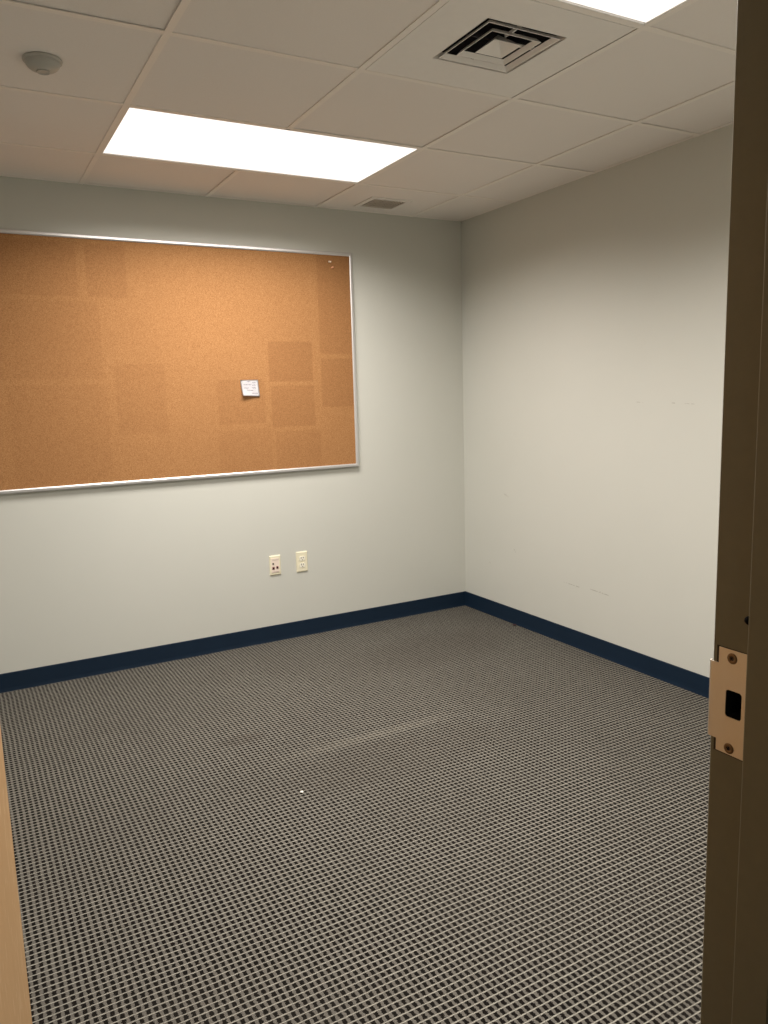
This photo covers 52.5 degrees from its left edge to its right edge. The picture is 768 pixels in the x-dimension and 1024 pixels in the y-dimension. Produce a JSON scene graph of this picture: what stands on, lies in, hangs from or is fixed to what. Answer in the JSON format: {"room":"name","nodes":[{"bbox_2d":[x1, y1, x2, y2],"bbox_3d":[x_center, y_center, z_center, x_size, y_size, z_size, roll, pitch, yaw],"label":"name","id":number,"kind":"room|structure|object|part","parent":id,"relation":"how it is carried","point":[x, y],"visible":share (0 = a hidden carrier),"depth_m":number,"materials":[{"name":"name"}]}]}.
{"room":"empty office room","nodes":[
{"label":"empty office room","id":0,"kind":"room"},
{"bbox_2d":[0,176,465,673],"bbox_3d":[-1.061,-0.587,4.103,3.720,2.760,0.100,-6,10,-29],"label":"wall","id":1,"kind":"structure","parent":0,"point":[85,573],"depth_m":4.33,"materials":[{"name":"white paint"}]},
{"bbox_2d":[0,229,358,494],"bbox_3d":[-1.230,-0.748,3.913,2.440,1.210,0.021,-6,10,-29],"label":"corkboard","id":2,"kind":"object","parent":1,"relation":"attached to","point":[124,360],"visible":1,"depth_m":3.97,"materials":[{"name":"brown"}]},
{"bbox_3d":[-1.247,-1.336,3.824,2.440,0.019,0.021,-6,10,-29],"label":"frame rail","id":3,"kind":"part","parent":2,"relation":"part of","materials":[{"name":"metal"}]},
{"bbox_3d":[-1.213,-0.159,4.002,2.440,0.019,0.021,-6,10,-29],"label":"frame rail","id":4,"kind":"part","parent":2,"relation":"part of","materials":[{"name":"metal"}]},
{"bbox_2d":[240,380,259,395],"bbox_3d":[-0.719,-0.667,4.195,0.103,0.090,0.021,-6,10,-29],"label":"paper note","id":5,"kind":"object","parent":2,"relation":"attached to","point":[249,387],"visible":1,"depth_m":4.20,"materials":[{"name":"grey paper"}]},
{"bbox_3d":[-0.175,-0.866,4.494,0.019,1.210,0.021,-6,10,-29],"label":"frame rail","id":6,"kind":"part","parent":2,"relation":"part of","materials":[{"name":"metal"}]},
{"bbox_2d":[0,591,465,692],"bbox_3d":[-0.997,0.737,4.256,3.520,0.094,0.006,-6,10,-29],"label":"baseboard","id":7,"kind":"structure","parent":1,"relation":"attached to","point":[50,674],"depth_m":4.29,"materials":[{"name":"blue plastic"}]},
{"bbox_2d":[269,555,280,575],"bbox_3d":[-0.616,0.302,4.411,0.067,0.113,0.010,-6,10,-29],"label":"data jack plate","id":8,"kind":"object","parent":1,"relation":"attached to","point":[274,561],"visible":1,"depth_m":4.41,"materials":[{"name":"beige plastic"}]},
{"bbox_2d":[296,551,307,571],"bbox_3d":[-0.473,0.286,4.490,0.070,0.119,0.009,-6,10,-29],"label":"power outlet","id":9,"kind":"object","parent":1,"relation":"attached to","point":[301,557],"visible":1,"depth_m":4.49,"materials":[{"name":"beige plastic"}]},
{"bbox_2d":[0,605,710,1023],"bbox_3d":[0.325,1.138,1.938,3.720,0.080,5.600,-6,10,-29],"label":"floor","id":10,"kind":"structure","parent":0,"point":[494,820],"depth_m":2.48,"materials":[{"name":"carpet"}]},
{"bbox_2d":[0,0,737,221],"bbox_3d":[-0.177,-1.549,2.304,3.520,0.330,3.650,-6,10,-29],"label":"ceiling","id":11,"kind":"structure","parent":0,"point":[294,65],"depth_m":2.71,"materials":[{"name":"tile"}]},
{"bbox_2d":[22,51,62,74],"bbox_3d":[-1.032,-1.349,2.355,0.114,0.038,0.114,-6,10,-29],"label":"smoke detector","id":12,"kind":"object","parent":11,"relation":"attached to","point":[42,63],"visible":1,"depth_m":2.33,"materials":[{"name":"grey plastic"}]},
{"bbox_2d":[101,107,418,182],"bbox_3d":[-0.517,-1.565,3.277,1.201,0.089,0.585,-6,10,-28],"label":"ceiling light","id":13,"kind":"object","parent":11,"relation":"attached to","point":[140,133],"visible":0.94,"depth_m":3.25,"materials":[{"name":"white paint"}]},
{"bbox_2d":[320,185,456,215],"bbox_3d":[0.015,-1.733,4.199,0.602,0.123,0.513,-6,10,-28],"label":"ceiling vent","id":14,"kind":"object","parent":11,"relation":"in","point":[361,197],"visible":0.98,"depth_m":4.18,"materials":[{"name":"metal"}]},
{"bbox_2d":[354,196,411,210],"bbox_3d":[-0.007,-1.680,4.244,0.247,0.006,0.222,-6,10,-29],"label":"grille","id":15,"kind":"object","parent":14,"relation":"attached to","point":[399,202],"depth_m":4.23,"materials":[{"name":"beige metal"}]},
{"bbox_2d":[365,0,635,97],"bbox_3d":[0.333,-1.479,2.358,0.582,0.154,0.580,-6,10,-28],"label":"ceiling vent","id":16,"kind":"object","parent":11,"relation":"in","point":[505,48],"visible":1,"depth_m":2.37,"materials":[{"name":"white metal"}]},
{"bbox_2d":[554,0,688,24],"bbox_3d":[0.360,-1.351,1.693,1.201,0.089,0.585,-6,10,-28],"label":"ceiling light","id":17,"kind":"object","parent":11,"relation":"attached to","point":[642,12],"visible":1,"depth_m":2.13,"materials":[{"name":"white paint"}]},
{"bbox_2d":[461,124,732,677],"bbox_3d":[1.431,-0.543,3.344,0.112,2.760,3.660,-6,10,-29],"label":"wall","id":18,"kind":"structure","parent":0,"point":[594,305],"depth_m":3.85,"materials":[{"name":"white paint"}]},
{"bbox_2d":[465,591,709,697],"bbox_3d":[1.390,0.771,3.577,0.006,0.094,3.524,-6,10,-29],"label":"baseboard","id":19,"kind":"structure","parent":18,"relation":"attached to","point":[685,679],"depth_m":4.06,"materials":[{"name":"blue plastic"}]},
{"bbox_3d":[0.716,-0.161,0.952,3.508,2.760,0.136,-6,10,-29],"label":"wall","id":20,"kind":"structure","parent":0,"visible":0},
{"bbox_2d":[0,728,31,1023],"bbox_3d":[-0.550,0.251,0.892,0.056,2.019,0.916,-5,9,-19],"label":"door","id":21,"kind":"structure","parent":20,"relation":"in","point":[15,1008],"depth_m":1.31,"materials":[{"name":"beige wood"}]},
{"bbox_2d":[700,0,767,1023],"bbox_3d":[0.018,0.253,0.614,1.016,2.083,0.162,-6,10,-29],"label":"trim","id":22,"kind":"structure","parent":20,"relation":"attached to","point":[735,938],"depth_m":0.85,"materials":[{"name":"brown wood"}]},
{"bbox_3d":[0.392,0.215,0.882,0.005,0.124,0.057,-6,10,-29],"label":"strike plate","id":23,"kind":"part","parent":22,"relation":"part of","materials":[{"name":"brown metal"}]}
]}

